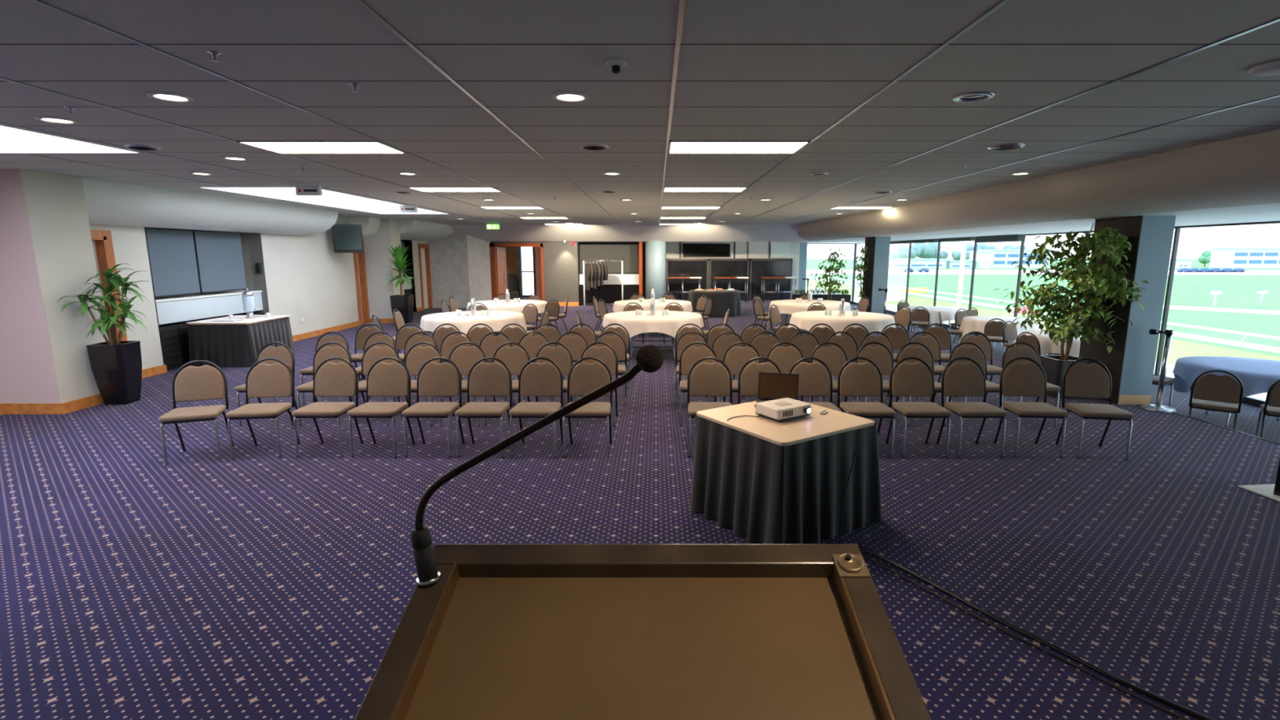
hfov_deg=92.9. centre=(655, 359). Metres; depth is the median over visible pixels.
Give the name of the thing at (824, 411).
remote
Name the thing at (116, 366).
pot
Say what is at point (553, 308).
banquet chair
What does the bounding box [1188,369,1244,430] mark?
banquet chair
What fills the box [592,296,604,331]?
banquet chair
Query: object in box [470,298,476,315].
carafe
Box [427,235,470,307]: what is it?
wall
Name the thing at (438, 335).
banquet chair
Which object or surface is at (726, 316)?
banquet chair
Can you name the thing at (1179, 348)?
ground
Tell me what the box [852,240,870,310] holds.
potted ficus
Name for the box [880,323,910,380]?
banquet chair
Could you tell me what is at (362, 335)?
banquet chair
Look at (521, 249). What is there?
window
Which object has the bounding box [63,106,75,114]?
sprinkler
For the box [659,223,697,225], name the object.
recessed light
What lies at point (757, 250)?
wall
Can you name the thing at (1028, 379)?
banquet chair
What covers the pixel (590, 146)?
ceiling vent
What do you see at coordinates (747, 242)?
trim
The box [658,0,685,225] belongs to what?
trim
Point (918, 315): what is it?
banquet chair
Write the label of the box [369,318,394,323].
baseboard
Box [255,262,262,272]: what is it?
wall phone
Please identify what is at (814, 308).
banquet chair
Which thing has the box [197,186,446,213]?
ceiling light panel
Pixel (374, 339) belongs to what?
banquet chair
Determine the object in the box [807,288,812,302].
carafe
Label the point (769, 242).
trim
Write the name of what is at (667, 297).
banquet chair
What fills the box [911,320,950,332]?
round table
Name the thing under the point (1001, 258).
building
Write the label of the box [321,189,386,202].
diffuser
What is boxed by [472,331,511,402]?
banquet chair
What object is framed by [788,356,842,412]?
banquet chair
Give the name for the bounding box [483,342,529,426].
banquet chair
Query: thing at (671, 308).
banquet chair
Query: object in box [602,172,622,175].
recessed light
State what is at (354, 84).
sprinkler
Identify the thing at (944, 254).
tree
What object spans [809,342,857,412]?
banquet chair
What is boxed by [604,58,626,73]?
smoke detector
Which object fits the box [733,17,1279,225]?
trim
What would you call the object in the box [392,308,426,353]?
banquet chair
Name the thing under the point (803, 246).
column
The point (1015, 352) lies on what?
banquet chair
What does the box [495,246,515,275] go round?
wall
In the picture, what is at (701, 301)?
banquet chair
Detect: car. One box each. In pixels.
[902,267,914,272]
[917,267,929,272]
[1177,267,1190,272]
[1189,267,1200,272]
[1199,267,1211,272]
[1210,267,1222,272]
[1221,267,1234,272]
[1233,267,1245,272]
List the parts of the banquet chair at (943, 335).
backrest, seat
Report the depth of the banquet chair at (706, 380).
6.04 m
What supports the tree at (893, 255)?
on the ground at (1238, 291)
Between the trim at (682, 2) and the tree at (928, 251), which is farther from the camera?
the tree at (928, 251)
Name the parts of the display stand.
foot plate, panel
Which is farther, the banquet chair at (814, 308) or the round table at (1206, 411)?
the banquet chair at (814, 308)
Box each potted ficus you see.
[810,247,848,300]
[852,240,870,310]
[993,222,1148,398]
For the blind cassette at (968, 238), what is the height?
0.099 m
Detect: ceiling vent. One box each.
[123,144,160,151]
[394,191,412,193]
[579,143,608,150]
[600,190,617,192]
[873,191,891,193]
[986,142,1025,150]
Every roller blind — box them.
[145,228,199,296]
[193,231,246,292]
[580,243,638,272]
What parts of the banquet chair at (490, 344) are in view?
backrest, frame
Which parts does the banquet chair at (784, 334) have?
backrest, frame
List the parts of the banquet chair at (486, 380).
leg, leg, seat, seat frame, backrest, frame, leg, leg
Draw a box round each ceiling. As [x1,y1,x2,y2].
[0,0,1279,225]
[794,202,1279,243]
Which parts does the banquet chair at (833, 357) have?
frame, backrest, seat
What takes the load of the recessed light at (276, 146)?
in the ceiling at (748, 69)
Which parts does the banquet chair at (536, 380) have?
leg, leg, seat frame, seat, backrest, frame, leg, leg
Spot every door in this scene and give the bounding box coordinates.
[89,229,127,341]
[353,242,369,325]
[417,244,432,310]
[489,243,544,301]
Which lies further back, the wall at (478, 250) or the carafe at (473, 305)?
the wall at (478, 250)
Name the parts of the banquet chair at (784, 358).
frame, backrest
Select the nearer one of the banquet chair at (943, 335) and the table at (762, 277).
the banquet chair at (943, 335)
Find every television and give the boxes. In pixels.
[331,224,364,253]
[682,243,730,257]
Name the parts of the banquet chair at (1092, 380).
leg, leg, frame, backrest, seat frame, seat, leg, leg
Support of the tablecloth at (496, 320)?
on the round table
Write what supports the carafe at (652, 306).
on the tablecloth at (669, 324)
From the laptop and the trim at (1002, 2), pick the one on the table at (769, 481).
the laptop
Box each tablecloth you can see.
[186,315,290,323]
[419,311,526,337]
[466,299,551,326]
[602,310,703,337]
[612,299,692,312]
[688,288,741,316]
[766,299,850,327]
[788,311,895,336]
[899,306,964,331]
[956,315,1043,350]
[1021,329,1081,357]
[1172,355,1279,411]
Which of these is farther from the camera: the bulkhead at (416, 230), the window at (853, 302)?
the window at (853, 302)
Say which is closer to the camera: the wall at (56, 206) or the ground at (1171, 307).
the wall at (56, 206)
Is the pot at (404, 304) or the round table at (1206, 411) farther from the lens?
the pot at (404, 304)
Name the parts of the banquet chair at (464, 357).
leg, leg, seat, backrest, frame, leg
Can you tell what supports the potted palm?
on the floor at (257, 584)
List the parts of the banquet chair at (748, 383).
backrest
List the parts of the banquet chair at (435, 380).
leg, leg, seat, seat frame, backrest, frame, leg, leg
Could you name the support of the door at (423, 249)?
in the wall at (304, 277)
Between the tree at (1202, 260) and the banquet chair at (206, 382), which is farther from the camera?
the tree at (1202, 260)
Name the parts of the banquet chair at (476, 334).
backrest, frame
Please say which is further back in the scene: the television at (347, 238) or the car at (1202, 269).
the car at (1202, 269)
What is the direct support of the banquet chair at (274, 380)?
on the floor at (257, 584)
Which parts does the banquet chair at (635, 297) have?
backrest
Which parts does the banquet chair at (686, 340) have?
leg, seat, backrest, frame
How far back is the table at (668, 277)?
23.86 m
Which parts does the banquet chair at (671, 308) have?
backrest, frame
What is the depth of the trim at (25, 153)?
6.82 m
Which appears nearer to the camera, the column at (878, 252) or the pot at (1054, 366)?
the pot at (1054, 366)
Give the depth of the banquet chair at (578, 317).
11.21 m
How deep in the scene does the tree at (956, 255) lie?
327.57 m
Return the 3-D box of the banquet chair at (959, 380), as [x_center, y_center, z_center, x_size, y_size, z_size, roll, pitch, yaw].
[3.069,0.449,5.914,0.450,0.889,0.499,0,10,-1]
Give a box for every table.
[187,315,295,366]
[630,336,675,357]
[666,276,702,300]
[689,400,881,543]
[712,276,749,302]
[760,276,797,302]
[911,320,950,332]
[1204,409,1279,427]
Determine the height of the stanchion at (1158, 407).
0.999 m
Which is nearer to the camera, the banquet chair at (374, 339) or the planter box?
the banquet chair at (374, 339)
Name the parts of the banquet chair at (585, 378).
leg, leg, seat frame, seat, backrest, frame, leg, leg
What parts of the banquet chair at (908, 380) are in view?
leg, leg, backrest, frame, seat frame, seat, leg, leg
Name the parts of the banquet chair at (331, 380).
leg, leg, seat, seat frame, backrest, frame, leg, leg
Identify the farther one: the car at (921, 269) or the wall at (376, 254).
the car at (921, 269)
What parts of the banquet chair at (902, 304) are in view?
backrest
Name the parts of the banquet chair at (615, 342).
backrest, frame, seat, leg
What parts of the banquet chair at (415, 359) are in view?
leg, seat, backrest, frame, leg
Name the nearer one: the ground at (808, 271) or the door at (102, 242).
the door at (102, 242)
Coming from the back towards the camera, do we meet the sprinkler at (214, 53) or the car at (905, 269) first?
the car at (905, 269)
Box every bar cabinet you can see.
[666,258,708,300]
[708,258,749,300]
[748,258,792,300]
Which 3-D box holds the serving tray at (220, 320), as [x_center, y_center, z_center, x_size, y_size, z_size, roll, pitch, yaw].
[-7.420,-0.685,10.539,0.400,0.018,0.240,0,10,0]
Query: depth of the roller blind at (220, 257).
11.43 m
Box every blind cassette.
[889,239,939,244]
[937,236,975,241]
[975,234,1026,242]
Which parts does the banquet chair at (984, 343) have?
backrest, frame, seat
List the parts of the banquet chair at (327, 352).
leg, seat, seat frame, backrest, frame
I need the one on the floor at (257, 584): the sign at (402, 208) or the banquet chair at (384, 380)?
the banquet chair at (384, 380)
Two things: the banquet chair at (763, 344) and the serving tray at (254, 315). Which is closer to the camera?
the banquet chair at (763, 344)
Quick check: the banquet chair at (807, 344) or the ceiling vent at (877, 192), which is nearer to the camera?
the banquet chair at (807, 344)
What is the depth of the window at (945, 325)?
19.12 m
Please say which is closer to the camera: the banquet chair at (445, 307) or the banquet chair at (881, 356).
the banquet chair at (881, 356)
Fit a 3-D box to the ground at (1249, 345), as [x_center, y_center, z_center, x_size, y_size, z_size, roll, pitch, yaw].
[45.250,-39.541,267.178,2.500,0.030,660.000,0,10,0]
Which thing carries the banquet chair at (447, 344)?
on the floor at (257, 584)
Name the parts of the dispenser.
lid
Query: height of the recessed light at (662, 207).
0.012 m
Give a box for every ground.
[805,258,1279,356]
[805,276,1279,353]
[805,279,1279,364]
[805,286,1266,399]
[806,269,1279,275]
[1162,305,1279,315]
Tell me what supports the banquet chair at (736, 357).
on the floor at (257, 584)
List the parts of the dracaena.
stem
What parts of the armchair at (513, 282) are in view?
seat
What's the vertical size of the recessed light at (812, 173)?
0.012 m
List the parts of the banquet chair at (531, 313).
backrest, seat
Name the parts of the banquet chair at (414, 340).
backrest, frame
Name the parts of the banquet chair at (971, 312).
backrest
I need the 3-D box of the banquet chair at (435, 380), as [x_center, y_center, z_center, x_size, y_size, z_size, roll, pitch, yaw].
[-2.160,0.449,5.914,0.450,0.889,0.499,0,10,0]
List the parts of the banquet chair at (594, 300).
backrest, frame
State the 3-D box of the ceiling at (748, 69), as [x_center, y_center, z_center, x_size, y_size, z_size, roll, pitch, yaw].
[-1.225,-2.695,9.732,13.950,0.080,25.300,0,10,0]
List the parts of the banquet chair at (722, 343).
backrest, frame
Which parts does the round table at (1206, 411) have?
leg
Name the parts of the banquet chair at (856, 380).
backrest, frame, seat frame, seat, leg, leg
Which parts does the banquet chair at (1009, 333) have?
seat, backrest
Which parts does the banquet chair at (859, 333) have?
backrest, frame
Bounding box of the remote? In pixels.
[819,409,828,414]
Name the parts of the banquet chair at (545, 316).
seat, backrest, frame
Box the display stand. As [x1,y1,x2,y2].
[1237,459,1279,502]
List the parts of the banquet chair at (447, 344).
backrest, frame, leg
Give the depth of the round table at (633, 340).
11.29 m
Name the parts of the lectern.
reading panel, socket plate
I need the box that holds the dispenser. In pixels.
[241,288,257,318]
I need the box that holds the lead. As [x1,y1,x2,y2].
[838,450,857,542]
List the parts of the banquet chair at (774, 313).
frame, backrest, seat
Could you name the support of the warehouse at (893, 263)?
on the ground at (1238, 291)
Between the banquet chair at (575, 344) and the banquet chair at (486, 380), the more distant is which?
the banquet chair at (575, 344)
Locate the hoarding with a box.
[900,287,928,293]
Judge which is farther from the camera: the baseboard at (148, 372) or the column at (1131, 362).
the baseboard at (148, 372)
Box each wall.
[0,168,106,403]
[88,215,427,369]
[362,218,404,318]
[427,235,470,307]
[466,235,492,302]
[489,241,643,306]
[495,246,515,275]
[515,246,522,299]
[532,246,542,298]
[642,241,645,298]
[665,241,666,295]
[666,241,799,299]
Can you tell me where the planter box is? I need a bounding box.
[791,288,851,304]
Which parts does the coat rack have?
hanging rail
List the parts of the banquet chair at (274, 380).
leg, leg, seat, seat frame, backrest, frame, leg, leg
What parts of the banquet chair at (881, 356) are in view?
frame, backrest, seat, leg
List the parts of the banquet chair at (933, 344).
frame, backrest, seat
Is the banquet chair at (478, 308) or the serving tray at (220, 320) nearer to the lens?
the serving tray at (220, 320)
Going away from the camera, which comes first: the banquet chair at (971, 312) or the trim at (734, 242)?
the banquet chair at (971, 312)
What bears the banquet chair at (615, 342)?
on the floor at (257, 584)
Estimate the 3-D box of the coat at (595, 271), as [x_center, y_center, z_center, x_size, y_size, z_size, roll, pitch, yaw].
[-2.232,-3.023,21.702,0.105,0.950,0.579,-5,11,-28]
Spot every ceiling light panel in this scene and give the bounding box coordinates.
[0,124,142,153]
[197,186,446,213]
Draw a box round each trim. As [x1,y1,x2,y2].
[0,76,542,223]
[0,122,511,225]
[25,153,239,187]
[30,0,585,225]
[355,0,622,225]
[405,213,474,225]
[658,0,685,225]
[679,241,680,258]
[697,0,1009,224]
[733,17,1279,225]
[733,241,735,258]
[746,241,748,258]
[768,241,770,258]
[769,94,1279,225]
[895,326,1279,444]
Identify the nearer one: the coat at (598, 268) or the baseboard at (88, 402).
the baseboard at (88, 402)
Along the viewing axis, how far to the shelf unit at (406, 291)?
19.94 m
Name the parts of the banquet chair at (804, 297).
backrest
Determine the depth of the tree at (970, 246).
333.54 m
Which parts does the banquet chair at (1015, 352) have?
frame, backrest, seat, leg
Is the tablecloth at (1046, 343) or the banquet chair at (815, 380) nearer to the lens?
the banquet chair at (815, 380)
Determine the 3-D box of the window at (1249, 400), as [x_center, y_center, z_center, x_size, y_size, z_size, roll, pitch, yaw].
[8.850,-0.766,9.469,0.100,2.660,2.220,0,10,0]
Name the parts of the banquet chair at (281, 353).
leg, seat, backrest, frame, leg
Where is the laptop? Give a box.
[754,372,799,407]
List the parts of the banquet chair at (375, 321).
backrest, frame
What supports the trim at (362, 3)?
attached to the ceiling at (748, 69)
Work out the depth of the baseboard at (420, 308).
20.54 m
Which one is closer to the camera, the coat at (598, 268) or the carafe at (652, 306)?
the carafe at (652, 306)
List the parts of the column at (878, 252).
panel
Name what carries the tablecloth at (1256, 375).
on the round table at (1206, 411)
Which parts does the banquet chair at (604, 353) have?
leg, frame, backrest, leg, leg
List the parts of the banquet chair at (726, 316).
seat, backrest, frame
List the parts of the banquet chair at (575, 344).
backrest, frame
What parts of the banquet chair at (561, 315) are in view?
seat, backrest, frame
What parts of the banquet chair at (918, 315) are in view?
frame, backrest, seat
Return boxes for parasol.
[1010,306,1034,316]
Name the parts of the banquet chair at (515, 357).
leg, backrest, frame, seat, leg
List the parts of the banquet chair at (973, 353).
leg, frame, backrest, seat, seat frame, leg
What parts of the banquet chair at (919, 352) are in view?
leg, frame, backrest, seat, leg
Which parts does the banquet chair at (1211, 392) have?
leg, seat frame, seat, backrest, leg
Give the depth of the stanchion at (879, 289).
16.14 m
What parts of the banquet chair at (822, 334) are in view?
backrest, frame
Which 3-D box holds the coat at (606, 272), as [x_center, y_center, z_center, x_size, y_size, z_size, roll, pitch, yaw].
[-1.857,-3.171,21.676,0.106,0.650,0.579,-5,11,-28]
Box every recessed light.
[34,115,79,124]
[146,91,194,102]
[189,172,213,175]
[221,155,248,160]
[236,140,406,153]
[396,172,417,175]
[407,186,502,191]
[479,206,543,208]
[519,217,568,218]
[543,223,583,225]
[551,91,589,102]
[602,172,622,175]
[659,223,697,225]
[660,217,706,218]
[661,206,720,208]
[662,186,747,191]
[667,140,810,153]
[808,172,828,175]
[830,206,893,208]
[952,91,995,102]
[1009,172,1031,175]
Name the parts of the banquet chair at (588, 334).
backrest, frame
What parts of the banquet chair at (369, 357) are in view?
seat, leg, backrest, frame, leg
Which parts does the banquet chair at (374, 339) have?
seat, backrest, frame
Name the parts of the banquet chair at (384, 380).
leg, leg, seat, seat frame, backrest, frame, leg, leg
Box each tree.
[889,252,901,258]
[897,244,921,258]
[914,242,937,258]
[932,250,948,258]
[951,250,969,260]
[965,243,988,258]
[986,244,996,248]
[1002,244,1026,248]
[1198,255,1210,266]
[1200,250,1211,257]
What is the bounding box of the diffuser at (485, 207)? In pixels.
[484,207,542,208]
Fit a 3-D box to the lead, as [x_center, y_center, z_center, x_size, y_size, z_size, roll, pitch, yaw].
[1.357,0.836,4.196,0.015,0.696,0.512,7,12,33]
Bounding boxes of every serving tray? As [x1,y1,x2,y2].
[211,319,243,321]
[253,315,274,316]
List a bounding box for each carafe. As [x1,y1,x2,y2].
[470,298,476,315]
[505,288,510,302]
[649,297,655,315]
[650,288,654,301]
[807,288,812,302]
[839,298,844,315]
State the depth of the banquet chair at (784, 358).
7.10 m
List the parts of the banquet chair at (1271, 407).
leg, leg, seat, frame, seat frame, backrest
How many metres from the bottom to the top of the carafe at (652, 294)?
0.313 m
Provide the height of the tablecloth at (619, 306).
0.612 m
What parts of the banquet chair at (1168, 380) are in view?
seat, leg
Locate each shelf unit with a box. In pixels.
[159,311,264,370]
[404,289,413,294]
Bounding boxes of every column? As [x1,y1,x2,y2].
[645,240,665,299]
[798,242,807,293]
[862,236,890,313]
[1079,215,1176,404]
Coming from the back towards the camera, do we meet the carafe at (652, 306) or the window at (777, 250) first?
the window at (777, 250)
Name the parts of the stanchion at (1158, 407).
post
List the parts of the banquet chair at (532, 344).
leg, backrest, frame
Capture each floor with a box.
[0,297,1279,719]
[850,303,1279,443]
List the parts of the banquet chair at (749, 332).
backrest, frame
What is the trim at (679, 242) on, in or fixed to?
attached to the wall at (757, 250)
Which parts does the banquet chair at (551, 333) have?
frame, backrest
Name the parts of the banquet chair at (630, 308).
frame, backrest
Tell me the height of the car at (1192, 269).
1.539 m
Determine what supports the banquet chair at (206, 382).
on the floor at (257, 584)
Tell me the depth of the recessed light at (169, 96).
3.69 m
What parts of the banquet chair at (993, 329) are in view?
backrest, frame, seat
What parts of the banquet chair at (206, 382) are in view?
leg, leg, seat, seat frame, backrest, frame, leg, leg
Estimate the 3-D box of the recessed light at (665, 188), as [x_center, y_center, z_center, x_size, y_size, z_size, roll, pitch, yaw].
[0.710,-2.519,8.991,1.200,0.012,0.600,0,10,0]
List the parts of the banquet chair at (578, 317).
frame, backrest, seat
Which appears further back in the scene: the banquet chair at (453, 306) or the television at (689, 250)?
the television at (689, 250)
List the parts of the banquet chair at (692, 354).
leg, seat, backrest, frame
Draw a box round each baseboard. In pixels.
[0,393,103,414]
[0,404,4,415]
[142,364,167,377]
[292,320,360,342]
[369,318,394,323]
[416,306,422,311]
[546,302,578,306]
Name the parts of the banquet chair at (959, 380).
leg, leg, frame, backrest, seat frame, seat, leg, leg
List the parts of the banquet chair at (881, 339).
frame, backrest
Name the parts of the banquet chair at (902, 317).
backrest, frame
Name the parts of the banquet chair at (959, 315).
frame, backrest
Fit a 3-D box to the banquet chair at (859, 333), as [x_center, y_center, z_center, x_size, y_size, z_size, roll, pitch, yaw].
[2.950,-0.064,8.860,0.450,0.889,0.499,0,10,1]
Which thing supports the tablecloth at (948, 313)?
on the round table at (948, 321)
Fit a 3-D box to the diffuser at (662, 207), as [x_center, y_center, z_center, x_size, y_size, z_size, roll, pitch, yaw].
[0.710,-3.139,12.537,1.160,0.007,0.560,0,10,0]
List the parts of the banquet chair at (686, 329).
leg, backrest, frame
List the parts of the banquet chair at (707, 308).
frame, backrest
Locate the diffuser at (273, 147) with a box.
[245,142,401,152]
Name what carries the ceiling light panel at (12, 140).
attached to the ceiling at (748, 69)
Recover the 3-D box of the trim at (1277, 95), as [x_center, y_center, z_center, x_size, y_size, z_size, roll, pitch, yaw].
[3.760,-2.473,8.705,0.022,0.008,23.200,0,10,0]
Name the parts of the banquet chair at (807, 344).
frame, backrest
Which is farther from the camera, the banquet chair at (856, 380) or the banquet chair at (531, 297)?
the banquet chair at (531, 297)
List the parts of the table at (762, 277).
leg, leg, leg, leg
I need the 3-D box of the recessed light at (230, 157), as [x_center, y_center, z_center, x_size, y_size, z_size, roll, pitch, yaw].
[-4.200,-2.011,6.075,0.230,0.012,0.230,0,10,0]
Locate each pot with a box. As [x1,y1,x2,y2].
[86,340,142,404]
[389,294,413,325]
[1040,355,1090,398]
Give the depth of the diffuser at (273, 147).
5.43 m
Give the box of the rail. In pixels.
[806,274,1279,350]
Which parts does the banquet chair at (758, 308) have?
backrest, frame, seat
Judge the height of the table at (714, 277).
1.000 m
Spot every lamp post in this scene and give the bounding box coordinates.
[1210,290,1222,307]
[1256,290,1268,307]
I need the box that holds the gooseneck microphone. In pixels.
[409,344,663,586]
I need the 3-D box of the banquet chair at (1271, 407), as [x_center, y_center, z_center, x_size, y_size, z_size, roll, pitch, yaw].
[7.181,0.582,6.900,0.450,0.889,0.499,8,13,39]
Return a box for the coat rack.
[582,260,623,306]
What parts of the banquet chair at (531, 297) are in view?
backrest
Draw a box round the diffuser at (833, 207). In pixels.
[832,207,886,208]
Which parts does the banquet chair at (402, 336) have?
seat, backrest, frame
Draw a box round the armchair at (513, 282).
[506,273,520,299]
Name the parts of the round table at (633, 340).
leg, leg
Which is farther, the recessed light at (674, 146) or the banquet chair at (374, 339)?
the banquet chair at (374, 339)
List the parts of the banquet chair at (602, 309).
frame, backrest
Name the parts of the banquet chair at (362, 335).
seat, leg, backrest, frame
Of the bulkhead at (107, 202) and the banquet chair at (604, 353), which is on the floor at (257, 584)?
the banquet chair at (604, 353)
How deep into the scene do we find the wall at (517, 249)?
24.33 m
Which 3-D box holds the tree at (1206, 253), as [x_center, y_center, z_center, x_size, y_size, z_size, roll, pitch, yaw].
[308.437,-56.333,337.684,8.647,8.924,8.345,0,10,0]
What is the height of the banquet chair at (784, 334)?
0.889 m
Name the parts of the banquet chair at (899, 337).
frame, backrest, seat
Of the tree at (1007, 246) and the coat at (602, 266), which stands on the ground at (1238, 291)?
the tree at (1007, 246)
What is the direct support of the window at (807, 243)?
in the wall
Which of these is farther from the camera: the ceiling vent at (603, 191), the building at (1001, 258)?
the building at (1001, 258)
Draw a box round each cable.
[726,413,761,421]
[858,546,1213,719]
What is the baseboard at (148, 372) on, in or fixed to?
attached to the wall at (304, 277)
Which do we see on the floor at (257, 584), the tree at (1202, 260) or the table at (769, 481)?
the table at (769, 481)
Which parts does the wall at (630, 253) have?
panel, panel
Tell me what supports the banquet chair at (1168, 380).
on the floor at (1248, 416)
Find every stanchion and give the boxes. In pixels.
[802,278,808,290]
[878,288,888,314]
[1140,328,1176,412]
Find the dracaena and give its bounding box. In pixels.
[57,263,150,404]
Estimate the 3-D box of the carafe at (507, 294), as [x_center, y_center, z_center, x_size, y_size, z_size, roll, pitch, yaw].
[-3.550,-1.537,14.552,0.100,0.313,0.100,0,10,0]
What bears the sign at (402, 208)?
hanging from the ceiling at (748, 69)
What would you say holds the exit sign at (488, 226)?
hanging from the ceiling at (748, 69)
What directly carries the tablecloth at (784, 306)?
on the round table
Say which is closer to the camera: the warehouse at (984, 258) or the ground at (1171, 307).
the ground at (1171, 307)
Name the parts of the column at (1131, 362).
panel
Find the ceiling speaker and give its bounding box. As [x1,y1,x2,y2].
[1248,60,1279,76]
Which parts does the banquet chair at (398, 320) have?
frame, backrest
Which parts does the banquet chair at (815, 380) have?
backrest, frame, seat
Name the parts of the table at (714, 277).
leg, leg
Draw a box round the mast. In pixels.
[953,240,966,309]
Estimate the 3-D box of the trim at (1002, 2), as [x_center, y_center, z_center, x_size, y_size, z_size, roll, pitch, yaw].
[1.320,-2.473,8.705,0.022,0.008,23.200,0,10,0]
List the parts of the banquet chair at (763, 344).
backrest, frame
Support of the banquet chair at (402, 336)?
on the floor at (257, 584)
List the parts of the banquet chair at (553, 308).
seat, backrest, frame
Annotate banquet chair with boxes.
[158,360,234,466]
[225,357,300,460]
[235,342,297,426]
[292,356,363,457]
[295,342,352,426]
[299,331,351,404]
[346,342,403,426]
[346,356,414,457]
[351,323,384,381]
[351,331,399,402]
[372,314,400,353]
[391,342,443,426]
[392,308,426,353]
[394,331,439,402]
[395,323,424,380]
[401,356,464,457]
[431,323,462,380]
[431,331,475,404]
[439,342,486,426]
[440,299,450,312]
[448,296,457,311]
[454,356,511,457]
[466,302,487,311]
[466,323,495,363]
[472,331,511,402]
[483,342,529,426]
[495,293,511,299]
[498,323,527,346]
[508,356,563,457]
[511,331,551,404]
[522,303,537,330]
[524,309,549,335]
[527,293,542,325]
[529,342,573,426]
[530,323,561,362]
[533,299,559,334]
[549,296,568,332]
[551,331,588,402]
[562,323,595,380]
[562,356,612,457]
[575,309,601,337]
[576,342,617,426]
[591,331,626,404]
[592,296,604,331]
[597,298,608,331]
[600,323,630,388]
[622,302,647,345]
[629,293,645,299]
[658,302,683,346]
[662,293,675,299]
[675,323,705,388]
[675,331,710,404]
[679,342,719,426]
[687,356,732,457]
[691,294,707,329]
[701,297,711,329]
[702,308,729,337]
[706,323,738,380]
[711,331,747,402]
[722,342,760,402]
[737,356,781,404]
[739,323,769,376]
[748,331,782,401]
[752,294,775,330]
[753,298,778,334]
[765,342,810,402]
[768,304,797,336]
[773,323,808,363]
[787,331,826,402]
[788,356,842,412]
[798,293,814,299]
[807,302,826,311]
[807,323,835,363]
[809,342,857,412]
[824,331,865,402]
[837,356,896,457]
[840,323,870,364]
[854,342,904,426]
[857,296,869,311]
[859,331,902,402]
[876,306,911,350]
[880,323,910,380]
[885,356,951,457]
[895,342,947,426]
[896,300,918,332]
[906,331,951,402]
[910,306,931,332]
[921,323,951,362]
[936,356,1007,457]
[938,311,960,344]
[947,342,1003,426]
[950,306,977,341]
[952,308,981,344]
[955,331,1005,402]
[983,318,1008,355]
[993,356,1067,457]
[999,342,1060,426]
[1002,320,1017,347]
[1015,331,1040,356]
[1055,358,1134,461]
[1151,375,1175,407]
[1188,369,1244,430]
[1255,379,1279,438]
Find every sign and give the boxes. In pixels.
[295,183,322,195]
[399,204,417,212]
[486,222,499,229]
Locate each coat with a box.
[582,262,590,290]
[587,262,593,287]
[591,262,597,288]
[595,262,600,285]
[598,262,604,285]
[602,262,608,279]
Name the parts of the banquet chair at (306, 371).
leg, seat, backrest, frame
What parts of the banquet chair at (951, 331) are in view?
seat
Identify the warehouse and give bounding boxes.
[888,258,949,268]
[946,260,977,268]
[968,250,994,268]
[1168,258,1195,268]
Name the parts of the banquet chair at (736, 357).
seat, frame, backrest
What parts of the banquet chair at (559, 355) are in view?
leg, backrest, frame, seat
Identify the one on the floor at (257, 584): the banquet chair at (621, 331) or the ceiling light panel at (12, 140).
the banquet chair at (621, 331)
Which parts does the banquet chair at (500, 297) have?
backrest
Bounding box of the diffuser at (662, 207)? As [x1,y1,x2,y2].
[662,207,718,208]
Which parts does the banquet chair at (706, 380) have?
leg, backrest, frame, seat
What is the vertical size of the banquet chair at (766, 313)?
0.889 m
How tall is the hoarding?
1.000 m
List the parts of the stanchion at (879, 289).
post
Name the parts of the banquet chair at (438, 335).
backrest, frame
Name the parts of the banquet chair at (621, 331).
backrest, frame, leg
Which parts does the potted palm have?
stem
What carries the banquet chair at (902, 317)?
on the floor at (257, 584)
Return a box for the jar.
[241,295,255,311]
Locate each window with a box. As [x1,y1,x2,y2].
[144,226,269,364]
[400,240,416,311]
[520,248,533,297]
[769,243,790,257]
[807,243,855,303]
[851,243,865,305]
[885,309,896,314]
[905,243,911,302]
[933,241,959,329]
[968,240,983,336]
[1013,231,1084,355]
[1075,226,1175,375]
[1154,221,1279,407]
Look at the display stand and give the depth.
4.89 m
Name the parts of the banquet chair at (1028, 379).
leg, leg, frame, backrest, seat frame, seat, leg, leg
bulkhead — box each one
[81,177,337,235]
[347,217,381,238]
[399,220,453,240]
[449,225,813,241]
[797,128,1279,240]
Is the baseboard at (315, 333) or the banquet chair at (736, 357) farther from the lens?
the baseboard at (315, 333)
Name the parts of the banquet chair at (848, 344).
frame, backrest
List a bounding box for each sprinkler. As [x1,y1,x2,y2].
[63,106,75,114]
[206,49,222,62]
[348,82,360,92]
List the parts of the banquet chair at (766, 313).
frame, backrest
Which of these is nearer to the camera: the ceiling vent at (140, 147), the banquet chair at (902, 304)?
the ceiling vent at (140, 147)
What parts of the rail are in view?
post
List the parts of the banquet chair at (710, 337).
backrest, frame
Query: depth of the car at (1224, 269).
231.04 m
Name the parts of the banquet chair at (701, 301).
backrest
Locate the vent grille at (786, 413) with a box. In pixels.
[782,409,792,417]
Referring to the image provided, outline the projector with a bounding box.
[755,397,811,422]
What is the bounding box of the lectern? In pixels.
[354,543,931,719]
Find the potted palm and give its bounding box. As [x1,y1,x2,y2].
[381,244,417,325]
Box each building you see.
[978,248,1053,268]
[1208,247,1279,268]
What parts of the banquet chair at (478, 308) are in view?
backrest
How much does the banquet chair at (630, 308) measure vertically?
0.889 m

